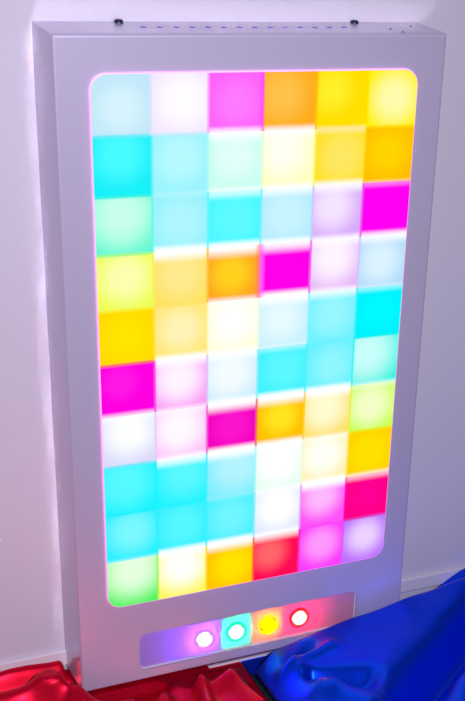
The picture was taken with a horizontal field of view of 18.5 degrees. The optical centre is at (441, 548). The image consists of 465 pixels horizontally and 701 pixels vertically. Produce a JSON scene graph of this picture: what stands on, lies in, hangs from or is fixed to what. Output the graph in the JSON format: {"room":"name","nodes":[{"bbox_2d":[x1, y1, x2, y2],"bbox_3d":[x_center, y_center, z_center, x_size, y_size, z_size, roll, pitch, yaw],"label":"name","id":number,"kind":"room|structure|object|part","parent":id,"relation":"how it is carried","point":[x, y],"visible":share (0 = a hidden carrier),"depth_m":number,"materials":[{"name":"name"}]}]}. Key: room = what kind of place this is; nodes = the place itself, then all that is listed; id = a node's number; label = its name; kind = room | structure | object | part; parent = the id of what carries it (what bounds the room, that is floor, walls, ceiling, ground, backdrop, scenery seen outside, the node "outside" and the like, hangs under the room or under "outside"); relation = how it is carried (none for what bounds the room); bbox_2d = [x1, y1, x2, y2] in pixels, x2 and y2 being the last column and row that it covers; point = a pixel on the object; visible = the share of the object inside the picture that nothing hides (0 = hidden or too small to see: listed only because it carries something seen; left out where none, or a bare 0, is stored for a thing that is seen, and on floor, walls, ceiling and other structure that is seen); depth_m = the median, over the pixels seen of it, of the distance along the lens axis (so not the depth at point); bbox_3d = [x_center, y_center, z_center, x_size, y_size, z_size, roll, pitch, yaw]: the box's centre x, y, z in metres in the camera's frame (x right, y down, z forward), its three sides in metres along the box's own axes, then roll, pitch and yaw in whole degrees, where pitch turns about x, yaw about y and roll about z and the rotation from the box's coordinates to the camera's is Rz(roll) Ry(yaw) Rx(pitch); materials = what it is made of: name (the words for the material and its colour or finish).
{"room":"sensory room","nodes":[
{"label":"sensory room","id":0,"kind":"room"},
{"bbox_2d":[0,0,464,669],"bbox_3d":[-0.236,-1.023,1.532,5.180,2.730,0.098,-11,33,-28],"label":"wall","id":1,"kind":"structure","parent":0,"point":[31,607],"depth_m":1.85,"materials":[{"name":"paint"}]},
{"bbox_2d":[0,566,464,670],"bbox_3d":[-0.319,0.110,2.108,5.180,0.024,0.007,-11,33,-28],"label":"trim","id":2,"kind":"structure","parent":1,"relation":"attached to","point":[439,577],"depth_m":2.24,"materials":[{"name":"paint"}]},
{"bbox_2d":[31,19,445,690],"bbox_3d":[-0.265,-0.242,1.873,0.498,0.877,0.085,-11,33,-28],"label":"light panel","id":3,"kind":"object","parent":1,"relation":"attached to","point":[236,216],"visible":0.99,"depth_m":1.79,"materials":[{"name":"paint"}]},
{"bbox_3d":[-0.279,0.115,2.040,0.335,0.056,0.001,-11,33,-28],"label":"translucent plate","id":4,"kind":"part","parent":3,"relation":"part of","materials":[{"name":"plastic"}]},
{"bbox_2d":[140,592,356,668],"bbox_3d":[-0.287,0.107,2.052,0.341,0.062,0.043,-11,33,-28],"label":"control panel","id":5,"kind":"object","parent":3,"relation":"on","point":[191,641],"depth_m":2.03,"materials":[{"name":"plastic"}]},
{"bbox_2d":[88,68,417,607],"bbox_3d":[-0.243,-0.262,1.826,0.421,0.704,0.010,-11,33,-28],"label":"diffuser","id":6,"kind":"object","parent":3,"relation":"attached to","point":[252,231],"depth_m":1.80,"materials":[{"name":"multicoloured plastic"}]},
{"bbox_2d":[207,649,275,667],"bbox_3d":[-0.235,0.144,2.160,0.280,0.005,0.043,-11,33,-28],"label":"trim","id":7,"kind":"structure","parent":1,"relation":"attached to","point":[239,659],"depth_m":2.10,"materials":[{"name":"paint"}]},
{"bbox_2d":[241,662,274,700],"bbox_3d":[0.412,0.864,1.024,5.180,0.042,3.021,-11,33,-28],"label":"floor","id":8,"kind":"structure","parent":0,"point":[255,678],"depth_m":2.05,"materials":[{"name":"plastic"}]},
{"bbox_2d":[0,660,268,700],"bbox_3d":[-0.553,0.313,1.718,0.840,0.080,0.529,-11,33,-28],"label":"bean bag","id":9,"kind":"object","parent":8,"relation":"on","point":[49,681],"visible":0.74,"depth_m":1.98,"materials":[{"name":"red leather"}]},
{"bbox_2d":[241,568,464,700],"bbox_3d":[0.189,0.138,2.075,0.838,0.166,0.564,-11,33,-28],"label":"bean bag","id":10,"kind":"object","parent":8,"relation":"on","point":[412,648],"visible":0.99,"depth_m":2.03,"materials":[{"name":"blue leather"}]}
]}

